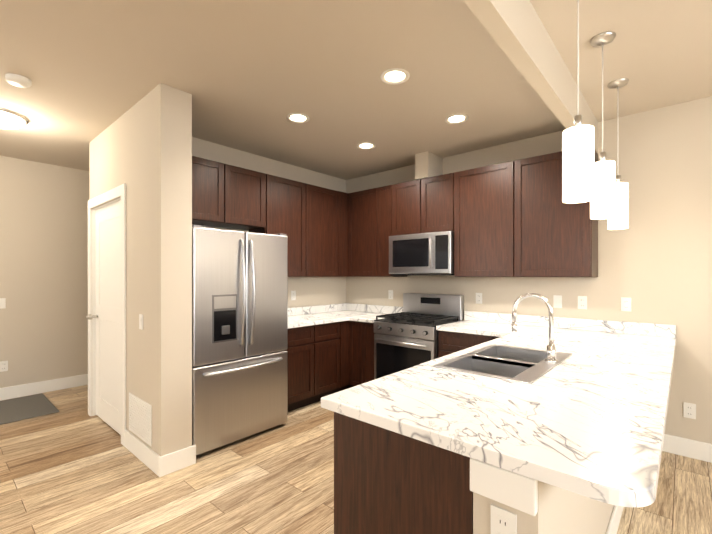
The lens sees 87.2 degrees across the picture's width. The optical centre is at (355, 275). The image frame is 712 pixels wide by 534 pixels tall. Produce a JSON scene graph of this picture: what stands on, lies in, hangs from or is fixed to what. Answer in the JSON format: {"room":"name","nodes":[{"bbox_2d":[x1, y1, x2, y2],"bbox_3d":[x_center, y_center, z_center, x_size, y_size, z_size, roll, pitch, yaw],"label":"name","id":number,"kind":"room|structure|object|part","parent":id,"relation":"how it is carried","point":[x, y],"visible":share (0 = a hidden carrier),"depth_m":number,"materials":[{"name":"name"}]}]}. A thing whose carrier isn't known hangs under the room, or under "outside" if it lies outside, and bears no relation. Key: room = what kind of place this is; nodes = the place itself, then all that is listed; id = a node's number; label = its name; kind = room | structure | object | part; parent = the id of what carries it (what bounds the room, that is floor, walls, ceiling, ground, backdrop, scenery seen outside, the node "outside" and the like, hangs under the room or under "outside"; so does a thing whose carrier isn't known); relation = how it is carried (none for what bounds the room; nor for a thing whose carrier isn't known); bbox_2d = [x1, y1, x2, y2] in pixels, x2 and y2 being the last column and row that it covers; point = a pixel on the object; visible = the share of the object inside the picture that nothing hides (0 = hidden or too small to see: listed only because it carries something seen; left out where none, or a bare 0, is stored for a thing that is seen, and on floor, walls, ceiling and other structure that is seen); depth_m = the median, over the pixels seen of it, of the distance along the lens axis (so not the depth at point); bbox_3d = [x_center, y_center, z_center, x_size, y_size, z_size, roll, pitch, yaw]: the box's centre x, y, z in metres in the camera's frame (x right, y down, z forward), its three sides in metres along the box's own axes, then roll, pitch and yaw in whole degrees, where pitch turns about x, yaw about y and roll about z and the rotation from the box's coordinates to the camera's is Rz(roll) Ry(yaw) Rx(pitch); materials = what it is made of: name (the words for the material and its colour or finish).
{"room":"kitchen","nodes":[
{"label":"kitchen","id":0,"kind":"room"},
{"bbox_2d":[0,156,88,387],"bbox_3d":[-3.770,0.024,4.543,0.120,2.750,10.400,0,0,41],"label":"wall","id":1,"kind":"structure","parent":0,"point":[43,265],"depth_m":4.47,"materials":[{"name":"paint"}]},
{"bbox_2d":[0,298,5,308],"bbox_3d":[-3.985,0.309,4.199,0.010,0.116,0.072,0,0,41],"label":"light switch","id":2,"kind":"object","parent":1,"relation":"attached to","point":[2,303],"visible":1,"depth_m":4.21,"materials":[{"name":"white plastic"}]},
{"bbox_2d":[0,361,7,371],"bbox_3d":[-3.973,1.019,4.215,0.008,0.116,0.072,0,0,41],"label":"outlet","id":3,"kind":"object","parent":1,"relation":"attached to","point":[3,365],"visible":1,"depth_m":4.21,"materials":[{"name":"white plastic"}]},
{"bbox_2d":[0,374,87,400],"bbox_3d":[-4.076,1.329,4.093,0.014,0.140,9.080,0,0,41],"label":"baseboard","id":4,"kind":"structure","parent":1,"relation":"attached to","point":[16,391],"depth_m":4.46,"materials":[{"name":"white wood"}]},
{"bbox_2d":[89,83,191,455],"bbox_3d":[-1.960,0.025,3.284,1.780,2.750,0.220,0,0,41],"label":"wall","id":5,"kind":"structure","parent":0,"point":[141,149],"depth_m":2.74,"materials":[{"name":"paint"}]},
{"bbox_2d":[86,183,125,445],"bbox_3d":[-2.265,0.320,3.469,1.080,2.160,0.225,0,0,41],"label":"pantry door","id":6,"kind":"structure","parent":5,"relation":"in","point":[106,316],"depth_m":3.48,"materials":[{"name":"white wood"}]},
{"bbox_3d":[-2.601,0.400,3.654,0.060,0.056,0.060,0,0,41],"label":"knob","id":7,"kind":"part","parent":6,"relation":"part of","materials":[{"name":"silver metal"}]},
{"bbox_2d":[129,392,151,445],"bbox_3d":[-1.662,1.090,2.868,0.460,0.300,0.010,0,0,41],"label":"air vent","id":8,"kind":"object","parent":5,"relation":"in","point":[140,418],"visible":1,"depth_m":2.84,"materials":[{"name":"white metal"}]},
{"bbox_2d":[139,314,142,329],"bbox_3d":[-1.639,0.350,2.847,0.072,0.116,0.010,0,0,41],"label":"light switch","id":9,"kind":"object","parent":5,"relation":"attached to","point":[141,321],"visible":1,"depth_m":2.84,"materials":[{"name":"white plastic"}]},
{"bbox_2d":[124,429,160,475],"bbox_3d":[-1.633,1.330,2.840,0.700,0.140,0.014,0,0,41],"label":"baseboard","id":10,"kind":"structure","parent":5,"relation":"attached to","point":[147,456],"depth_m":2.80,"materials":[{"name":"white wood"}]},
{"bbox_2d":[159,445,195,476],"bbox_3d":[-1.283,1.330,2.696,0.014,0.140,0.260,0,0,41],"label":"baseboard","id":11,"kind":"structure","parent":5,"relation":"attached to","point":[169,463],"depth_m":2.69,"materials":[{"name":"white wood"}]},
{"bbox_2d":[192,137,345,307],"bbox_3d":[-1.040,0.024,4.346,0.120,2.750,2.590,0,0,41],"label":"wall","id":12,"kind":"structure","parent":0,"point":[313,291],"depth_m":4.61,"materials":[{"name":"paint"}]},
{"bbox_2d":[192,156,231,227],"bbox_3d":[-1.497,-0.783,3.483,0.327,0.566,0.533,0,0,41],"label":"upper cabinet","id":13,"kind":"object","parent":12,"relation":"attached to","point":[211,180],"depth_m":3.45,"materials":[{"name":"brown wood"}]},
{"bbox_2d":[224,166,267,228],"bbox_3d":[-1.230,-0.783,3.788,0.327,0.566,0.529,0,0,41],"label":"upper cabinet","id":14,"kind":"object","parent":12,"relation":"attached to","point":[249,187],"depth_m":3.75,"materials":[{"name":"brown wood"}]},
{"bbox_2d":[242,174,311,276],"bbox_3d":[-0.876,-0.528,4.190,0.327,1.076,0.671,0,0,41],"label":"upper cabinet","id":15,"kind":"object","parent":12,"relation":"attached to","point":[289,201],"depth_m":4.16,"materials":[{"name":"brown wood"}]},
{"bbox_2d":[291,291,295,299],"bbox_3d":[-0.764,0.239,4.562,0.008,0.116,0.072,0,0,41],"label":"outlet","id":16,"kind":"object","parent":12,"relation":"attached to","point":[293,295],"visible":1,"depth_m":4.56,"materials":[{"name":"white plastic"}]},
{"bbox_2d":[288,303,347,316],"bbox_3d":[-0.677,0.434,4.650,0.020,0.099,1.647,0,0,41],"label":"backsplash","id":17,"kind":"structure","parent":12,"relation":"attached to","point":[296,312],"depth_m":4.82,"materials":[{"name":"white stone"}]},
{"bbox_2d":[312,185,335,276],"bbox_3d":[-0.539,-0.529,4.573,0.327,1.076,0.601,0,0,41],"label":"upper cabinet","id":18,"kind":"object","parent":12,"relation":"attached to","point":[323,199],"depth_m":4.51,"materials":[{"name":"brown wood"}]},
{"bbox_2d":[336,191,351,276],"bbox_3d":[-0.277,-0.529,4.823,0.391,1.076,0.243,0,0,41],"label":"upper cabinet","id":19,"kind":"object","parent":12,"relation":"attached to","point":[343,200],"depth_m":4.76,"materials":[{"name":"brown wood"}]},
{"bbox_2d":[0,385,711,533],"bbox_3d":[-0.759,1.431,1.896,11.300,0.060,10.400,0,0,41],"label":"floor","id":20,"kind":"structure","parent":0,"point":[71,466],"depth_m":2.50,"materials":[{"name":"brown wood"}]},
{"bbox_2d":[0,393,58,424],"bbox_3d":[-3.874,1.393,3.570,0.890,0.011,1.500,0,0,41],"label":"entry rug","id":21,"kind":"object","parent":20,"relation":"on","point":[24,407],"visible":0.98,"depth_m":3.91,"materials":[{"name":"grey fabric"}]},
{"bbox_2d":[192,225,287,455],"bbox_3d":[-1.201,0.505,3.396,0.854,1.790,0.900,0,0,41],"label":"refrigerator","id":22,"kind":"object","parent":20,"relation":"on","point":[239,334],"visible":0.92,"depth_m":3.09,"materials":[{"name":"silver metal"}]},
{"bbox_2d":[285,325,319,411],"bbox_3d":[-0.813,0.963,4.051,0.607,0.874,0.548,0,0,41],"label":"base cabinet","id":23,"kind":"object","parent":20,"relation":"on","point":[303,350],"depth_m":3.92,"materials":[{"name":"brown wood"}]},
{"bbox_2d":[288,309,363,328],"bbox_3d":[-0.445,0.504,4.446,0.637,0.040,1.647,0,0,41],"label":"countertop","id":24,"kind":"structure","parent":23,"relation":"on","point":[341,314],"depth_m":4.31,"materials":[{"name":"white stone"}]},
{"bbox_2d":[320,321,335,400],"bbox_3d":[-0.562,0.963,4.336,0.607,0.874,0.463,0,0,41],"label":"base cabinet","id":25,"kind":"object","parent":20,"relation":"on","point":[327,332],"depth_m":4.18,"materials":[{"name":"brown wood"}]},
{"bbox_2d":[336,321,351,391],"bbox_3d":[-0.357,0.962,4.532,0.657,0.874,0.228,0,0,41],"label":"base cabinet","id":26,"kind":"object","parent":20,"relation":"on","point":[343,328],"depth_m":4.37,"materials":[{"name":"brown wood"}]},
{"bbox_2d":[348,313,392,324],"bbox_3d":[0.269,0.504,4.490,0.378,0.040,0.637,0,0,41],"label":"countertop","id":27,"kind":"structure","parent":26,"relation":"on","point":[370,317],"depth_m":4.35,"materials":[{"name":"white stone"}]},
{"bbox_2d":[352,321,363,386],"bbox_3d":[0.203,0.962,4.569,0.272,0.874,0.607,0,0,41],"label":"base cabinet","id":28,"kind":"object","parent":20,"relation":"on","point":[357,326],"depth_m":4.33,"materials":[{"name":"brown wood"}]},
{"bbox_2d":[364,321,375,382],"bbox_3d":[0.326,0.963,4.461,0.254,0.874,0.607,0,0,41],"label":"base cabinet","id":29,"kind":"object","parent":20,"relation":"on","point":[369,333],"depth_m":4.23,"materials":[{"name":"brown wood"}]},
{"bbox_2d":[328,409,472,533],"bbox_3d":[0.339,0.965,1.555,0.597,0.874,0.660,0,0,41],"label":"base cabinet","id":30,"kind":"object","parent":20,"relation":"on","point":[385,482],"depth_m":1.29,"materials":[{"name":"brown wood"}]},
{"bbox_2d":[321,329,675,508],"bbox_3d":[1.187,0.505,2.219,1.046,0.040,2.836,0,0,41],"label":"countertop","id":31,"kind":"structure","parent":30,"relation":"on","point":[593,427],"depth_m":1.34,"materials":[{"name":"white stone"}]},
{"bbox_2d":[437,345,572,384],"bbox_3d":[0.872,0.579,2.152,0.493,0.200,0.844,0,0,41],"label":"sink","id":32,"kind":"object","parent":31,"relation":"in","point":[507,362],"depth_m":2.19,"materials":[{"name":"silver metal"}]},
{"bbox_2d":[509,293,560,360],"bbox_3d":[1.039,0.288,2.170,0.247,0.382,0.113,0,0,41],"label":"faucet","id":33,"kind":"object","parent":31,"relation":"on","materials":[{"name":"silver metal"}]},
{"bbox_2d":[374,293,463,379],"bbox_3d":[0.668,0.804,4.078,0.754,1.190,0.697,0,0,41],"label":"range","id":34,"kind":"object","parent":20,"relation":"on","point":[407,338],"visible":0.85,"depth_m":3.97,"materials":[{"name":"silver metal"}]},
{"bbox_2d":[438,330,491,357],"bbox_3d":[1.200,0.963,3.693,0.543,0.874,0.607,0,0,41],"label":"base cabinet","id":35,"kind":"object","parent":20,"relation":"on","point":[448,342],"depth_m":3.52,"materials":[{"name":"brown wood"}]},
{"bbox_2d":[593,501,620,533],"bbox_3d":[1.154,0.965,1.905,0.201,0.873,0.941,0,0,41],"label":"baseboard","id":36,"kind":"structure","parent":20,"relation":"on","point":[606,519],"depth_m":1.83,"materials":[{"name":"beige paint"}]},
{"bbox_2d":[0,0,711,179],"bbox_3d":[-0.759,-1.389,1.894,11.300,0.080,10.400,0,0,41],"label":"ceiling","id":37,"kind":"structure","parent":0,"point":[249,75],"depth_m":2.46,"materials":[{"name":"paint"}]},
{"bbox_2d":[0,108,27,128],"bbox_3d":[-2.992,-1.301,3.125,0.380,0.096,0.380,0,0,41],"label":"light","id":38,"kind":"object","parent":37,"relation":"attached to","point":[9,119],"visible":1,"depth_m":3.11,"materials":[{"name":"silver metal"}]},
{"bbox_2d":[5,73,31,87],"bbox_3d":[-2.307,-1.331,2.556,0.136,0.036,0.136,0,0,41],"label":"smoke detector","id":39,"kind":"object","parent":37,"relation":"attached to","point":[17,80],"visible":1,"depth_m":2.53,"materials":[{"name":"white"}]},
{"bbox_2d":[286,113,309,122],"bbox_3d":[-0.495,-1.345,3.193,0.196,0.010,0.196,0,0,41],"label":"recessed light","id":40,"kind":"object","parent":37,"relation":"in","point":[297,118],"visible":1,"depth_m":3.19,"materials":[{"name":"white"}]},
{"bbox_2d":[357,142,375,148],"bbox_3d":[0.106,-1.345,3.876,0.196,0.010,0.196,0,0,41],"label":"recessed light","id":41,"kind":"object","parent":37,"relation":"in","point":[366,145],"visible":1,"depth_m":3.86,"materials":[{"name":"white"}]},
{"bbox_2d":[380,68,409,83],"bbox_3d":[0.263,-1.344,2.526,0.196,0.010,0.196,0,0,41],"label":"recessed light","id":42,"kind":"object","parent":37,"relation":"in","point":[397,76],"visible":1,"depth_m":2.52,"materials":[{"name":"white"}]},
{"bbox_2d":[445,114,468,123],"bbox_3d":[0.864,-1.345,3.209,0.196,0.010,0.196,0,0,41],"label":"recessed light","id":43,"kind":"object","parent":37,"relation":"in","point":[455,119],"visible":1,"depth_m":3.20,"materials":[{"name":"white"}]},
{"bbox_2d":[463,0,597,153],"bbox_3d":[-0.553,-1.210,0.295,0.080,0.275,8.030,0,0,41],"label":"ceiling beam","id":44,"kind":"structure","parent":37,"relation":"attached to","point":[517,31],"depth_m":1.94,"materials":[{"name":"paint"}]},
{"bbox_2d":[562,0,593,202],"bbox_3d":[0.972,-0.839,1.637,0.124,1.020,0.124,0,0,41],"label":"pendant light","id":45,"kind":"object","parent":37,"relation":"hanging from","point":[578,162],"visible":1,"depth_m":1.59,"materials":[{"name":"white glass"}]},
{"bbox_2d":[590,32,615,219],"bbox_3d":[1.402,-0.839,2.125,0.124,1.020,0.124,0,0,41],"label":"pendant light","id":46,"kind":"object","parent":37,"relation":"hanging from","point":[602,204],"visible":0.92,"depth_m":2.08,"materials":[{"name":"white glass"}]},
{"bbox_2d":[607,78,628,229],"bbox_3d":[1.831,-0.839,2.613,0.124,1.020,0.124,0,0,41],"label":"pendant light","id":47,"kind":"object","parent":37,"relation":"hanging from","point":[619,220],"visible":0.83,"depth_m":2.57,"materials":[{"name":"white glass"}]},
{"bbox_2d":[491,504,516,533],"bbox_3d":[0.412,0.712,1.046,0.072,0.116,0.008,0,0,41],"label":"outlet","id":48,"kind":"object","parent":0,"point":[503,521],"visible":1,"depth_m":1.05,"materials":[{"name":"white plastic"}]},
{"bbox_2d":[346,96,711,443],"bbox_3d":[2.611,0.025,2.940,7.460,2.750,0.120,0,0,41],"label":"wall","id":49,"kind":"structure","parent":0,"point":[655,261],"depth_m":3.06,"materials":[{"name":"paint"}]},
{"bbox_2d":[352,187,379,276],"bbox_3d":[0.187,-0.529,4.768,0.543,1.076,0.327,0,0,41],"label":"upper cabinet","id":50,"kind":"object","parent":49,"relation":"attached to","point":[365,203],"depth_m":4.61,"materials":[{"name":"brown wood"}]},
{"bbox_2d":[348,305,402,312],"bbox_3d":[0.241,0.434,4.926,0.995,0.099,0.020,0,0,41],"label":"backsplash","id":51,"kind":"structure","parent":49,"relation":"attached to","point":[359,308],"depth_m":4.90,"materials":[{"name":"white stone"}]},
{"bbox_2d":[388,290,392,298],"bbox_3d":[0.443,0.239,4.760,0.072,0.116,0.008,0,0,41],"label":"electrical outlet","id":52,"kind":"object","parent":49,"relation":"attached to","point":[390,294],"visible":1,"depth_m":4.76,"materials":[{"name":"white plastic"}]},
{"bbox_2d":[380,184,406,276],"bbox_3d":[0.441,-0.529,4.545,0.346,1.076,0.327,0,0,41],"label":"upper cabinet","id":53,"kind":"object","parent":49,"relation":"attached to","point":[387,193],"depth_m":4.41,"materials":[{"name":"brown wood"}]},
{"bbox_2d":[396,177,427,234],"bbox_3d":[0.693,-0.766,4.323,0.453,0.601,0.327,0,0,41],"label":"upper cabinet","id":54,"kind":"object","parent":49,"relation":"attached to","point":[411,196],"depth_m":4.17,"materials":[{"name":"brown wood"}]},
{"bbox_2d":[389,231,453,274],"bbox_3d":[0.776,-0.233,4.170,0.776,0.455,0.445,0,0,41],"label":"microwave","id":55,"kind":"object","parent":54,"relation":"attached to","point":[431,253],"visible":0.92,"depth_m":4.00,"materials":[{"name":"silver metal"}]},
{"bbox_2d":[428,172,455,232],"bbox_3d":[0.938,-0.766,4.107,0.453,0.601,0.327,0,0,41],"label":"upper cabinet","id":56,"kind":"object","parent":49,"relation":"attached to","point":[441,188],"depth_m":3.93,"materials":[{"name":"brown wood"}]},
{"bbox_2d":[476,293,481,303],"bbox_3d":[1.314,0.239,3.994,0.072,0.116,0.008,0,0,41],"label":"electrical outlet","id":57,"kind":"object","parent":49,"relation":"attached to","point":[478,298],"visible":1,"depth_m":3.99,"materials":[{"name":"white plastic"}]},
{"bbox_2d":[454,159,523,276],"bbox_3d":[1.334,-0.528,3.760,0.726,1.076,0.327,0,0,41],"label":"upper cabinet","id":58,"kind":"object","parent":49,"relation":"attached to","point":[517,218],"depth_m":3.59,"materials":[{"name":"brown wood"}]},
{"bbox_2d":[553,295,561,307],"bbox_3d":[1.884,0.240,3.492,0.072,0.116,0.010,0,0,41],"label":"light switch","id":59,"kind":"object","parent":49,"relation":"attached to","point":[557,301],"visible":1,"depth_m":3.49,"materials":[{"name":"white plastic"}]},
{"bbox_2d":[524,149,597,276],"bbox_3d":[1.764,-0.528,3.381,0.673,1.076,0.327,0,0,41],"label":"upper cabinet","id":60,"kind":"object","parent":49,"relation":"attached to","point":[561,239],"depth_m":3.23,"materials":[{"name":"brown wood"}]},
{"bbox_2d":[465,311,675,336],"bbox_3d":[1.850,0.435,3.512,1.758,0.099,0.020,0,0,41],"label":"backsplash","id":61,"kind":"structure","parent":49,"relation":"attached to","point":[650,330],"depth_m":3.25,"materials":[{"name":"white stone"}]},
{"bbox_2d":[578,296,586,308],"bbox_3d":[2.035,0.240,3.361,0.072,0.116,0.008,0,0,41],"label":"electrical outlet","id":62,"kind":"object","parent":49,"relation":"attached to","point":[582,302],"visible":1,"depth_m":3.36,"materials":[{"name":"white plastic"}]},
{"bbox_2d":[621,297,630,311],"bbox_3d":[2.275,0.240,3.149,0.072,0.116,0.008,0,0,41],"label":"electrical outlet","id":63,"kind":"object","parent":49,"relation":"attached to","point":[625,304],"visible":1,"depth_m":3.15,"materials":[{"name":"white plastic"}]},
{"bbox_2d":[662,434,711,462],"bbox_3d":[3.804,1.331,1.800,3.920,0.140,0.015,0,0,41],"label":"baseboard","id":64,"kind":"structure","parent":49,"relation":"attached to","point":[690,448],"depth_m":2.88,"materials":[{"name":"white wood"}]},
{"bbox_2d":[683,402,695,418],"bbox_3d":[2.575,1.040,2.886,0.072,0.116,0.008,0,0,41],"label":"electrical outlet","id":65,"kind":"object","parent":49,"relation":"attached to","point":[689,410],"visible":1,"depth_m":2.88,"materials":[{"name":"white plastic"}]}
]}

